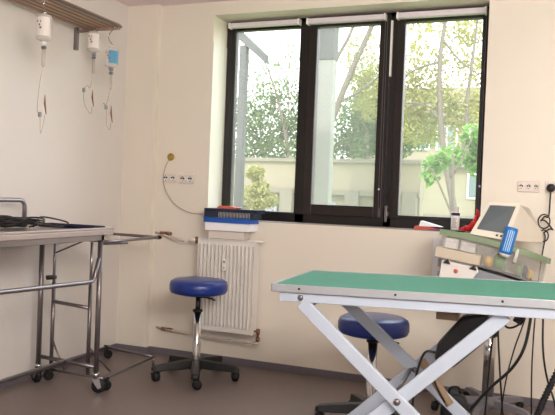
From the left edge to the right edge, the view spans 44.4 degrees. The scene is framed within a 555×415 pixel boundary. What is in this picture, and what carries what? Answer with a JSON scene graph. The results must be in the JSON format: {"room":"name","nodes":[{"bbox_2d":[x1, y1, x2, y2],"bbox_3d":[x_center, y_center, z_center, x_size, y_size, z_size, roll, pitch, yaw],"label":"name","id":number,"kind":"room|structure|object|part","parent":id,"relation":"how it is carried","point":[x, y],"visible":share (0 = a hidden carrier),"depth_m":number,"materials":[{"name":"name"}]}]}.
{"room":"veterinary treatment room","nodes":[
{"label":"veterinary treatment room","id":0,"kind":"room"},
{"bbox_2d":[0,0,127,378],"bbox_3d":[-2.346,-0.221,2.424,0.200,2.585,5.980,3,1,22],"label":"wall","id":1,"kind":"structure","parent":0,"point":[66,163],"depth_m":4.46,"materials":[{"name":"paint"}]},
{"bbox_2d":[0,343,116,388],"bbox_3d":[-2.306,1.050,2.381,0.012,0.050,5.930,3,1,22],"label":"baseboard","id":2,"kind":"structure","parent":1,"relation":"attached to","point":[101,352],"depth_m":4.53,"materials":[{"name":"plastic"}]},
{"bbox_2d":[8,0,121,49],"bbox_3d":[-1.679,-1.127,3.263,0.345,0.162,2.710,3,1,22],"label":"wall rack","id":3,"kind":"object","parent":1,"relation":"attached to","point":[65,11],"visible":0.97,"depth_m":4.20,"materials":[{"name":"wood"}]},
{"bbox_2d":[36,0,52,116],"bbox_3d":[-1.300,-0.809,3.773,0.085,0.800,0.086,3,1,22],"label":"bottle","id":4,"kind":"object","parent":3,"relation":"hanging from","point":[44,22],"visible":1,"depth_m":3.74,"materials":[{"name":"grey plastic"}]},
{"bbox_2d":[82,28,100,106],"bbox_3d":[-1.232,-0.904,4.488,0.121,0.570,0.084,3,1,22],"label":"bottle","id":5,"kind":"object","parent":3,"relation":"hanging from","point":[94,37],"visible":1,"depth_m":4.45,"materials":[{"name":"grey plastic"}]},
{"bbox_2d":[88,30,100,52],"bbox_3d":[-1.207,-1.093,4.479,0.082,0.145,0.082,3,1,22],"label":"bottle","id":6,"kind":"object","parent":5,"relation":"on","point":[94,37],"depth_m":4.44,"materials":[{"name":"white plastic"}]},
{"bbox_2d":[104,26,117,122],"bbox_3d":[-1.084,-0.845,4.421,0.084,0.681,0.093,2,1,-18],"label":"bottle","id":7,"kind":"object","parent":3,"relation":"hanging from","point":[111,54],"visible":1,"depth_m":4.39,"materials":[{"name":"grey"}]},
{"bbox_2d":[116,0,233,6],"bbox_3d":[0.085,-1.481,1.515,5.280,0.150,6.480,3,1,22],"label":"ceiling","id":8,"kind":"structure","parent":0,"point":[128,3],"depth_m":4.95,"materials":[{"name":"paint"}]},
{"bbox_2d":[0,351,554,414],"bbox_3d":[-0.021,1.252,1.557,5.280,0.150,6.480,3,1,22],"label":"floor","id":9,"kind":"structure","parent":0,"point":[257,391],"depth_m":4.08,"materials":[{"name":"grey"}]},
{"bbox_2d":[0,197,113,392],"bbox_3d":[-1.568,0.520,3.321,0.539,1.138,1.820,3,1,22],"label":"trolley","id":10,"kind":"object","parent":9,"relation":"on","point":[36,235],"visible":0.94,"depth_m":3.94,"materials":[{"name":"metal"}]},
{"bbox_2d":[0,224,26,227],"bbox_3d":[-1.492,0.084,3.849,0.060,0.062,0.200,3,1,32],"label":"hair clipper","id":11,"kind":"object","parent":10,"relation":"on","point":[5,224],"visible":0.13,"depth_m":3.82,"materials":[{"name":"black plastic"}]},
{"bbox_3d":[-1.727,0.024,3.416,0.027,0.163,1.306,3,1,22],"label":"guard rail","id":12,"kind":"part","parent":10,"relation":"part of","materials":[{"name":"silver metal"}]},
{"bbox_3d":[-1.577,0.928,3.367,0.025,0.025,1.600,3,1,22],"label":"rail","id":13,"kind":"part","parent":10,"relation":"part of","materials":[{"name":"silver metal"}]},
{"bbox_2d":[0,215,68,227],"bbox_3d":[-1.376,0.080,3.762,0.248,0.071,0.530,3,1,22],"label":"cable bundle","id":14,"kind":"object","parent":10,"relation":"on","point":[4,219],"visible":1,"depth_m":3.65,"materials":[{"name":"plastic"}]},
{"bbox_3d":[-1.458,0.578,4.180,0.030,0.805,0.030,3,1,22],"label":"leg","id":15,"kind":"part","parent":10,"relation":"part of","materials":[{"name":"metal"}]},
{"bbox_3d":[-1.345,0.367,3.277,0.025,0.155,1.600,3,1,22],"label":"rail","id":16,"kind":"part","parent":10,"relation":"part of","materials":[{"name":"silver metal"}]},
{"bbox_3d":[-1.537,0.168,3.352,0.458,0.033,1.630,3,1,22],"label":"under frame","id":17,"kind":"part","parent":10,"relation":"part of","materials":[{"name":"silver metal"}]},
{"bbox_2d":[39,223,104,228],"bbox_3d":[-1.233,0.111,4.075,0.394,0.020,0.114,3,1,21],"label":"metal tray","id":18,"kind":"object","parent":10,"relation":"on","point":[75,226],"visible":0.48,"depth_m":4.06,"materials":[{"name":"black metal"}]},
{"bbox_3d":[-1.060,0.596,4.023,0.030,0.805,0.030,3,1,22],"label":"leg","id":19,"kind":"part","parent":10,"relation":"part of","materials":[{"name":"metal"}]},
{"bbox_2d":[43,232,161,390],"bbox_3d":[-1.118,0.636,4.462,0.527,0.906,0.745,3,1,22],"label":"stand","id":20,"kind":"object","parent":9,"relation":"on","point":[48,374],"visible":0.88,"depth_m":4.21,"materials":[{"name":"metal"}]},
{"bbox_3d":[-1.400,0.432,4.209,0.028,0.028,0.059,3,1,43],"label":"lock knob","id":21,"kind":"part","parent":20,"relation":"part of","materials":[{"name":"black plastic"}]},
{"bbox_3d":[-1.397,0.735,4.221,0.024,0.545,0.024,3,1,22],"label":"post","id":22,"kind":"part","parent":20,"relation":"part of","materials":[{"name":"metal"}]},
{"bbox_3d":[-1.382,0.340,4.215,0.018,0.285,0.018,3,1,22],"label":"post","id":23,"kind":"part","parent":20,"relation":"part of","materials":[{"name":"silver metal"}]},
{"bbox_3d":[-1.142,0.746,4.120,0.024,0.545,0.024,3,1,22],"label":"post","id":24,"kind":"part","parent":20,"relation":"part of","materials":[{"name":"metal"}]},
{"bbox_3d":[-1.126,0.351,4.114,0.018,0.285,0.018,3,1,22],"label":"post","id":25,"kind":"part","parent":20,"relation":"part of","materials":[{"name":"silver metal"}]},
{"bbox_3d":[-1.012,0.222,4.197,0.178,0.019,0.014,2,1,-30],"label":"slide rod","id":26,"kind":"part","parent":20,"relation":"part of","materials":[{"name":"metal"}]},
{"bbox_2d":[151,276,238,389],"bbox_3d":[-0.510,0.787,4.448,0.565,0.652,0.558,3,1,22],"label":"stool","id":27,"kind":"object","parent":9,"relation":"on","point":[199,287],"visible":1,"depth_m":4.37,"materials":[{"name":"blue leather"}]},
{"bbox_3d":[-0.680,1.016,4.377,0.262,0.060,0.063,2,1,-24],"label":"arm","id":28,"kind":"part","parent":27,"relation":"part of","materials":[{"name":"black plastic"}]},
{"bbox_3d":[-0.642,1.015,4.562,0.063,0.060,0.262,1,1,-42],"label":"arm","id":29,"kind":"part","parent":27,"relation":"part of","materials":[{"name":"black plastic"}]},
{"bbox_3d":[-0.516,1.024,4.284,0.063,0.060,0.262,2,1,-6],"label":"arm","id":30,"kind":"part","parent":27,"relation":"part of","materials":[{"name":"black plastic"}]},
{"bbox_3d":[-0.514,0.510,4.436,0.378,0.097,0.378,3,1,22],"label":"seat","id":31,"kind":"part","parent":27,"relation":"part of","materials":[{"name":"blue leather"}]},
{"bbox_3d":[-0.454,1.022,4.583,0.063,0.060,0.262,3,1,30],"label":"arm","id":32,"kind":"part","parent":27,"relation":"part of","materials":[{"name":"black plastic"}]},
{"bbox_3d":[-0.376,1.027,4.411,0.262,0.060,0.063,2,1,12],"label":"arm","id":33,"kind":"part","parent":27,"relation":"part of","materials":[{"name":"black plastic"}]},
{"bbox_2d":[314,312,410,414],"bbox_3d":[0.489,0.869,3.602,0.568,0.592,0.549,3,1,22],"label":"stool","id":34,"kind":"object","parent":9,"relation":"on","point":[395,326],"visible":0.52,"depth_m":3.59,"materials":[{"name":"blue leather"}]},
{"bbox_3d":[0.333,1.067,3.641,0.262,0.060,0.063,2,1,7],"label":"arm","id":35,"kind":"part","parent":34,"relation":"part of","materials":[{"name":"black plastic"}]},
{"bbox_3d":[0.461,1.070,3.781,0.063,0.060,0.262,2,1,-11],"label":"arm","id":36,"kind":"part","parent":34,"relation":"part of","materials":[{"name":"black plastic"}]},
{"bbox_3d":[0.511,0.622,3.616,0.378,0.097,0.378,3,1,22],"label":"seat","id":37,"kind":"part","parent":34,"relation":"part of","materials":[{"name":"blue leather"}]},
{"bbox_2d":[271,270,554,414],"bbox_3d":[0.638,0.750,2.747,1.220,0.882,0.596,1,1,19],"label":"examination table","id":38,"kind":"object","parent":9,"relation":"on","point":[487,304],"visible":1,"depth_m":2.59,"materials":[{"name":"green metal"}]},
{"bbox_3d":[0.463,0.738,2.519,0.825,0.759,0.024,1,1,19],"label":"leg","id":39,"kind":"part","parent":38,"relation":"part of","materials":[{"name":"metal"}]},
{"bbox_3d":[0.630,0.737,3.011,0.854,0.760,0.024,1,1,19],"label":"leg","id":40,"kind":"part","parent":38,"relation":"part of","materials":[{"name":"metal"}]},
{"bbox_3d":[0.560,0.359,2.490,1.160,0.036,0.033,1,1,19],"label":"long rail","id":41,"kind":"part","parent":38,"relation":"part of","materials":[{"name":"metal"}]},
{"bbox_3d":[0.600,0.736,3.049,0.821,0.759,0.024,1,1,19],"label":"leg","id":42,"kind":"part","parent":38,"relation":"part of","materials":[{"name":"metal"}]},
{"bbox_3d":[0.434,0.737,2.556,0.821,0.759,0.024,1,1,19],"label":"leg","id":43,"kind":"part","parent":38,"relation":"part of","materials":[{"name":"metal"}]},
{"bbox_3d":[0.736,0.517,2.688,0.205,0.231,0.100,3,1,22],"label":"lifting motor","id":44,"kind":"part","parent":38,"relation":"part of","materials":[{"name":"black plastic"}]},
{"bbox_2d":[504,278,531,328],"bbox_3d":[1.143,0.436,3.240,0.114,0.178,0.734,3,1,22],"label":"cable","id":45,"kind":"object","parent":38,"relation":"hanging from","point":[519,320],"visible":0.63,"depth_m":2.92,"materials":[{"name":"black plastic"}]},
{"bbox_2d":[440,386,469,414],"bbox_3d":[0.819,1.001,3.140,0.144,0.368,0.100,2,1,14],"label":"case","id":46,"kind":"object","parent":9,"relation":"on","point":[458,395],"visible":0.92,"depth_m":3.10,"materials":[{"name":"plastic"}]},
{"bbox_3d":[0.815,0.842,3.129,0.062,0.051,0.034,2,1,14],"label":"handle","id":47,"kind":"part","parent":46,"relation":"part of","materials":[{"name":"black plastic"}]},
{"bbox_2d":[431,229,550,414],"bbox_3d":[1.209,0.660,3.868,0.617,1.058,0.592,3,1,22],"label":"cart","id":48,"kind":"object","parent":9,"relation":"on","point":[495,271],"visible":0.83,"depth_m":3.78,"materials":[{"name":"silver metal"}]},
{"bbox_3d":[1.029,1.106,3.926,0.270,0.048,0.054,2,1,12],"label":"arm","id":49,"kind":"part","parent":48,"relation":"part of"},
{"bbox_3d":[1.024,0.273,3.839,0.250,0.102,0.175,3,1,22],"label":"drawer","id":50,"kind":"part","parent":48,"relation":"part of","materials":[{"name":"beige plastic"}]},
{"bbox_3d":[1.181,1.109,4.065,0.054,0.048,0.270,2,1,-6],"label":"arm","id":51,"kind":"part","parent":48,"relation":"part of"},
{"bbox_3d":[1.114,1.112,3.739,0.054,0.048,0.270,3,1,30],"label":"arm","id":52,"kind":"part","parent":48,"relation":"part of"},
{"bbox_2d":[484,335,493,414],"bbox_3d":[1.146,0.821,3.663,0.037,0.726,0.074,3,1,22],"label":"hanging cable","id":53,"kind":"object","parent":48,"relation":"hanging from","point":[492,335],"visible":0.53,"depth_m":3.63,"materials":[{"name":"black plastic"}]},
{"bbox_2d":[443,259,538,281],"bbox_3d":[1.202,0.353,3.874,0.543,0.144,0.354,3,1,22],"label":"tray","id":54,"kind":"object","parent":48,"relation":"on","point":[495,271],"depth_m":3.74,"materials":[{"name":"grey plastic"}]},
{"bbox_2d":[497,331,503,414],"bbox_3d":[1.185,0.824,3.630,0.049,0.728,0.101,2,1,-13],"label":"cable","id":55,"kind":"object","parent":48,"relation":"hanging from","point":[497,331],"visible":0.5,"depth_m":3.61,"materials":[{"name":"black plastic"}]},
{"bbox_2d":[470,202,542,242],"bbox_3d":[1.296,0.084,3.818,0.412,0.220,0.242,1,1,-43],"label":"monitor","id":56,"kind":"object","parent":48,"relation":"on","point":[496,216],"visible":0.87,"depth_m":3.75,"materials":[{"name":"beige plastic"}]},
{"bbox_2d":[499,226,517,257],"bbox_3d":[1.245,0.186,3.667,0.096,0.172,0.069,3,1,22],"label":"spray bottle","id":57,"kind":"object","parent":48,"relation":"on","point":[510,233],"visible":1,"depth_m":3.64,"materials":[{"name":"blue plastic"}]},
{"bbox_3d":[1.337,1.117,3.953,0.232,0.048,0.054,2,1,-24],"label":"arm","id":58,"kind":"part","parent":48,"relation":"part of"},
{"bbox_3d":[1.302,1.118,3.780,0.054,0.048,0.232,1,1,-42],"label":"arm","id":59,"kind":"part","parent":48,"relation":"part of"},
{"bbox_2d":[500,319,525,414],"bbox_3d":[1.203,0.797,3.419,0.117,0.789,0.463,3,1,25],"label":"hanging cable","id":60,"kind":"object","parent":48,"relation":"hanging from","point":[525,319],"visible":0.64,"depth_m":3.22,"materials":[{"name":"black plastic"}]},
{"bbox_2d":[513,249,518,262],"bbox_3d":[1.280,0.260,3.655,0.030,0.073,0.020,3,1,22],"label":"syringe","id":61,"kind":"object","parent":48,"relation":"on","point":[517,250],"visible":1,"depth_m":3.65,"materials":[{"name":"white plastic"}]},
{"bbox_2d":[469,318,531,412],"bbox_3d":[1.120,0.789,3.369,0.530,0.805,0.204,2,1,-16],"label":"cable","id":62,"kind":"object","parent":9,"relation":"on","point":[515,363],"visible":0.74,"depth_m":3.32,"materials":[{"name":"black plastic"}]},
{"bbox_2d":[533,369,554,414],"bbox_3d":[1.214,0.879,3.093,0.313,0.615,0.088,2,1,1],"label":"corrugated hose","id":63,"kind":"object","parent":9,"relation":"on","point":[541,405],"visible":1,"depth_m":3.06,"materials":[{"name":"black plastic"}]},
{"bbox_2d":[542,319,554,407],"bbox_3d":[1.381,0.795,3.440,0.110,0.795,0.232,3,1,22],"label":"hanging cable","id":64,"kind":"object","parent":9,"relation":"on","point":[543,355],"visible":0.62,"depth_m":3.35,"materials":[{"name":"black plastic"}]},
{"bbox_2d":[149,0,554,400],"bbox_3d":[1.170,-0.114,4.409,5.280,2.585,0.300,3,1,22],"label":"wall","id":65,"kind":"structure","parent":0,"point":[519,145],"depth_m":4.54,"materials":[{"name":"paint"}]},
{"bbox_2d":[116,4,161,346],"bbox_3d":[-1.040,-0.210,5.096,0.260,2.585,0.050,3,1,22],"label":"pillar","id":66,"kind":"structure","parent":65,"relation":"attached to","point":[144,21],"depth_m":5.07,"materials":[{"name":"paint"}]},
{"bbox_2d":[162,173,176,182],"bbox_3d":[-0.797,-0.217,5.016,0.120,0.070,0.019,3,1,22],"label":"double socket","id":67,"kind":"object","parent":65,"relation":"attached to","point":[168,177],"visible":1,"depth_m":5.01,"materials":[{"name":"plastic"}]},
{"bbox_2d":[155,231,183,241],"bbox_3d":[-0.790,0.212,4.985,0.293,0.067,0.039,3,1,34],"label":"pipe","id":68,"kind":"object","parent":65,"relation":"attached to","point":[166,234],"visible":1,"depth_m":4.99,"materials":[{"name":"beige metal"}]},
{"bbox_2d":[167,153,173,160],"bbox_3d":[-0.788,-0.373,5.018,0.056,0.056,0.009,3,1,22],"label":"grommet","id":69,"kind":"object","parent":65,"relation":"attached to","point":[170,156],"visible":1,"depth_m":5.02,"materials":[{"name":"plastic"}]},
{"bbox_2d":[163,159,203,213],"bbox_3d":[-0.655,-0.159,4.950,0.403,0.407,0.027,3,1,22],"label":"cable","id":70,"kind":"object","parent":69,"relation":"hanging from","point":[169,159],"visible":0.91,"depth_m":5.01,"materials":[{"name":"grey plastic"}]},
{"bbox_2d":[179,174,194,183],"bbox_3d":[-0.665,-0.208,4.964,0.125,0.070,0.019,3,1,22],"label":"double socket","id":71,"kind":"object","parent":65,"relation":"attached to","point":[183,178],"visible":1,"depth_m":4.96,"materials":[{"name":"plastic"}]},
{"bbox_2d":[156,326,259,344],"bbox_3d":[-0.517,0.913,4.858,0.873,0.032,0.040,3,1,27],"label":"pipe","id":72,"kind":"object","parent":65,"relation":"attached to","point":[158,327],"visible":0.81,"depth_m":4.83,"materials":[{"name":"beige metal"}]},
{"bbox_2d":[207,42,226,207],"bbox_3d":[-0.445,-0.555,5.003,0.006,1.278,0.224,3,1,22],"label":"trim","id":73,"kind":"structure","parent":65,"relation":"attached to","point":[219,57],"depth_m":4.99,"materials":[{"name":"paint"}]},
{"bbox_2d":[188,237,264,341],"bbox_3d":[-0.379,0.564,4.775,0.577,0.693,0.160,3,1,22],"label":"panel radiator","id":74,"kind":"object","parent":65,"relation":"attached to","point":[236,262],"visible":0.95,"depth_m":4.70,"materials":[{"name":"white metal"}]},
{"bbox_3d":[-0.365,0.546,4.729,0.432,0.640,0.030,3,1,22],"label":"panel","id":75,"kind":"part","parent":74,"relation":"part of","materials":[{"name":"white metal"}]},
{"bbox_2d":[208,230,249,239],"bbox_3d":[-0.339,0.190,4.778,0.270,0.056,0.115,3,1,22],"label":"pile","id":76,"kind":"object","parent":74,"relation":"on","point":[212,233],"visible":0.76,"depth_m":4.72,"materials":[{"name":"white paper"}]},
{"bbox_2d":[205,222,257,231],"bbox_3d":[-0.323,0.135,4.758,0.340,0.055,0.140,3,1,21],"label":"paper pad","id":77,"kind":"object","parent":76,"relation":"on","point":[235,227],"visible":0.86,"depth_m":4.69,"materials":[{"name":"white paper"}]},
{"bbox_2d":[203,217,258,223],"bbox_3d":[-0.324,0.089,4.753,0.363,0.034,0.150,3,1,23],"label":"folder","id":78,"kind":"object","parent":77,"relation":"on","point":[206,219],"visible":0.86,"depth_m":4.69,"materials":[{"name":"blue plastic"}]},
{"bbox_2d":[203,211,261,218],"bbox_3d":[-0.313,0.053,4.746,0.380,0.038,0.155,3,1,21],"label":"spiral notebook","id":79,"kind":"object","parent":78,"relation":"on","point":[206,213],"visible":0.99,"depth_m":4.68,"materials":[{"name":"black paper"}]},
{"bbox_2d":[204,208,265,213],"bbox_3d":[-0.300,0.023,4.749,0.410,0.023,0.140,3,1,22],"label":"notebook","id":80,"kind":"object","parent":79,"relation":"on","point":[205,209],"visible":1,"depth_m":4.68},
{"bbox_2d":[217,206,241,208],"bbox_3d":[-0.333,-0.001,4.757,0.160,0.020,0.100,3,1,22],"label":"leaflet","id":81,"kind":"object","parent":80,"relation":"on","point":[221,207],"visible":0.94,"depth_m":4.72,"materials":[{"name":"red paper"}]},
{"bbox_2d":[199,237,264,242],"bbox_3d":[-0.321,0.227,4.748,0.474,0.010,0.088,3,1,22],"label":"grille","id":82,"kind":"object","parent":74,"relation":"attached to","point":[201,240],"depth_m":4.73,"materials":[{"name":"white metal"}]},
{"bbox_2d":[117,343,554,409],"bbox_3d":[1.060,1.153,4.258,4.868,0.050,0.062,3,1,22],"label":"baseboard","id":83,"kind":"structure","parent":65,"relation":"attached to","point":[352,377],"depth_m":4.68,"materials":[{"name":"plastic"}]},
{"bbox_2d":[221,6,489,230],"bbox_3d":[0.482,-0.600,4.765,1.900,1.488,0.125,3,1,22],"label":"window","id":84,"kind":"structure","parent":65,"relation":"in","point":[394,39],"depth_m":4.70,"materials":[{"name":"black metal"}]},
{"bbox_3d":[-0.095,-0.653,5.020,0.553,1.375,0.055,3,1,22],"label":"sash","id":85,"kind":"part","parent":84,"relation":"part of","materials":[{"name":"clear glass"}]},
{"bbox_2d":[228,18,301,29],"bbox_3d":[-0.096,-1.332,4.940,0.557,0.042,0.054,3,1,22],"label":"roller blind","id":86,"kind":"object","parent":84,"relation":"attached to","point":[231,26],"visible":1,"depth_m":4.92,"materials":[{"name":"white fabric"}]},
{"bbox_3d":[0.487,-0.627,4.774,0.578,1.375,0.065,3,1,22],"label":"sash","id":87,"kind":"part","parent":84,"relation":"part of","materials":[{"name":"clear glass"}]},
{"bbox_2d":[306,13,387,217],"bbox_3d":[0.457,-0.634,4.721,0.584,1.383,0.054,3,1,22],"label":"roller blind","id":88,"kind":"object","parent":84,"relation":"attached to","point":[374,17],"visible":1,"depth_m":4.67,"materials":[{"name":"white fabric"}]},
{"bbox_3d":[0.712,-0.602,4.601,0.019,1.342,0.002,3,1,22],"label":"bead chain","id":89,"kind":"part","parent":88,"relation":"part of","materials":[{"name":"grey plastic"}]},
{"bbox_3d":[0.740,0.044,4.625,0.020,0.110,0.055,3,1,22],"label":"handle","id":90,"kind":"part","parent":84,"relation":"part of","materials":[{"name":"metal"}]},
{"bbox_3d":[1.075,-0.600,4.541,0.583,1.375,0.065,3,1,22],"label":"sash","id":91,"kind":"part","parent":84,"relation":"part of","materials":[{"name":"clear glass"}]},
{"bbox_2d":[396,6,487,213],"bbox_3d":[1.060,-0.629,4.482,0.601,1.342,0.054,3,1,22],"label":"roller blind","id":92,"kind":"object","parent":84,"relation":"attached to","point":[479,10],"visible":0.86,"depth_m":4.44,"materials":[{"name":"white fabric"}]},
{"bbox_3d":[1.323,-0.596,4.359,0.019,1.299,0.002,3,1,22],"label":"bead chain","id":93,"kind":"part","parent":92,"relation":"part of","materials":[{"name":"grey plastic"}]},
{"bbox_2d":[259,220,470,232],"bbox_3d":[0.411,0.124,4.668,1.900,0.007,0.218,3,1,22],"label":"trim","id":94,"kind":"structure","parent":65,"relation":"attached to","point":[259,220],"depth_m":4.61,"materials":[{"name":"paint"}]},
{"bbox_2d":[414,225,438,229],"bbox_3d":[0.978,0.133,4.442,0.160,0.022,0.120,3,1,22],"label":"leaflet","id":95,"kind":"object","parent":94,"relation":"on","point":[418,226],"visible":0.88,"depth_m":4.39,"materials":[{"name":"red paper"}]},
{"bbox_2d":[419,221,442,226],"bbox_3d":[1.001,0.106,4.422,0.145,0.034,0.100,3,1,22],"label":"leaflet","id":96,"kind":"object","parent":95,"relation":"on","point":[422,223],"visible":1,"depth_m":4.39,"materials":[{"name":"paper"}]},
{"bbox_2d":[451,206,459,229],"bbox_3d":[1.147,0.071,4.385,0.054,0.162,0.056,3,1,22],"label":"bottle","id":97,"kind":"object","parent":94,"relation":"on","point":[455,215],"visible":0.84,"depth_m":4.37,"materials":[{"name":"plastic"}]},
{"bbox_2d":[459,209,479,230],"bbox_3d":[1.226,0.081,4.337,0.124,0.148,0.046,3,1,22],"label":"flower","id":98,"kind":"object","parent":94,"relation":"on","point":[471,225],"visible":0.87,"depth_m":4.32,"materials":[{"name":"plastic"}]},
{"bbox_2d":[432,237,471,276],"bbox_3d":[1.094,0.321,4.274,0.235,0.255,0.003,3,1,22],"label":"box","id":99,"kind":"object","parent":65,"relation":"attached to","point":[437,241],"visible":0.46,"depth_m":4.30,"materials":[{"name":"grey"}]},
{"bbox_2d":[517,181,539,191],"bbox_3d":[1.514,-0.126,4.101,0.125,0.065,0.019,3,1,22],"label":"socket","id":100,"kind":"object","parent":65,"relation":"attached to","point":[523,186],"visible":1,"depth_m":4.10,"materials":[{"name":"plastic"}]},
{"bbox_2d":[545,181,554,192],"bbox_3d":[1.638,-0.123,4.053,0.080,0.070,0.017,3,1,22],"label":"socket","id":101,"kind":"object","parent":65,"relation":"attached to","point":[546,182],"visible":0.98,"depth_m":4.06,"materials":[{"name":"plastic"}]},
{"bbox_2d":[531,184,554,414],"bbox_3d":[1.520,0.522,3.965,0.085,1.333,0.275,3,1,38],"label":"power cord","id":102,"kind":"object","parent":101,"relation":"attached to","point":[550,188],"visible":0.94,"depth_m":4.01,"materials":[{"name":"black plastic"}]},
{"label":"outside","id":103,"kind":"structure","parent":0,"visible":0},
{"bbox_3d":[4.856,1.992,32.871,45.000,0.200,55.300,3,1,22],"label":"ground","id":104,"kind":"structure","parent":103,"visible":0},
{"bbox_2d":[234,33,268,208],"bbox_3d":[-0.300,0.188,6.615,0.290,3.800,0.100,3,1,22],"label":"post","id":105,"kind":"object","parent":104,"relation":"on","point":[248,43],"visible":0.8,"depth_m":6.60,"materials":[{"name":"grey metal"}]},
{"bbox_3d":[-0.233,-1.550,6.589,0.290,0.320,0.100,3,1,22],"label":"slanted arm","id":106,"kind":"part","parent":105,"relation":"part of","materials":[{"name":"grey metal"}]},
{"bbox_2d":[233,164,278,210],"bbox_3d":[-0.321,0.717,9.590,0.735,2.652,0.682,3,1,22],"label":"shrub","id":107,"kind":"object","parent":104,"relation":"on","point":[260,195],"visible":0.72,"depth_m":9.50,"materials":[{"name":"green plant"}]},
{"bbox_2d":[235,42,299,157],"bbox_3d":[-0.163,-0.594,13.297,2.090,5.171,1.136,3,1,22],"label":"tree","id":108,"kind":"object","parent":104,"relation":"on","point":[274,138],"visible":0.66,"depth_m":13.09,"materials":[{"name":"green plant"}]},
{"bbox_2d":[314,28,338,204],"bbox_3d":[0.380,0.148,6.045,0.170,3.950,0.140,3,1,22],"label":"concrete post","id":109,"kind":"object","parent":104,"relation":"on","point":[329,38],"visible":0.34,"depth_m":5.97,"materials":[{"name":"grey concrete"}]},
{"bbox_2d":[233,157,424,215],"bbox_3d":[-0.734,0.547,12.208,6.500,2.880,0.520,3,1,22],"label":"wall","id":110,"kind":"structure","parent":104,"relation":"on","point":[352,179],"depth_m":11.33,"materials":[{"name":"beige paint"}]},
{"bbox_2d":[335,26,379,122],"bbox_3d":[1.192,-0.670,10.607,1.117,5.511,0.782,3,1,22],"label":"leaning tree","id":111,"kind":"object","parent":104,"relation":"on","point":[351,74],"visible":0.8,"depth_m":10.36,"materials":[{"name":"green plant"}]},
{"bbox_2d":[333,60,438,158],"bbox_3d":[2.093,-0.488,14.023,2.534,5.112,1.390,3,1,22],"label":"bushy tree","id":112,"kind":"object","parent":104,"relation":"on","point":[353,142],"visible":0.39,"depth_m":13.86,"materials":[{"name":"green plant"}]},
{"bbox_2d":[351,87,479,217],"bbox_3d":[8.493,-0.950,25.005,10.700,6.200,5.250,3,1,22],"label":"apartment building","id":113,"kind":"structure","parent":104,"relation":"on","point":[434,204],"depth_m":23.43,"materials":[{"name":"beige paint"}]},
{"bbox_2d":[403,20,482,216],"bbox_3d":[2.159,-0.656,9.150,1.555,5.600,0.905,3,1,24],"label":"slender tree","id":114,"kind":"object","parent":104,"relation":"on","point":[416,112],"visible":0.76,"depth_m":9.01,"materials":[{"name":"green plant"}]},
{"bbox_2d":[419,122,477,213],"bbox_3d":[1.805,0.633,7.108,0.769,3.060,0.606,3,1,22],"label":"maple","id":115,"kind":"object","parent":104,"relation":"on","point":[448,160],"visible":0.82,"depth_m":7.04,"materials":[{"name":"green plant"}]}
]}

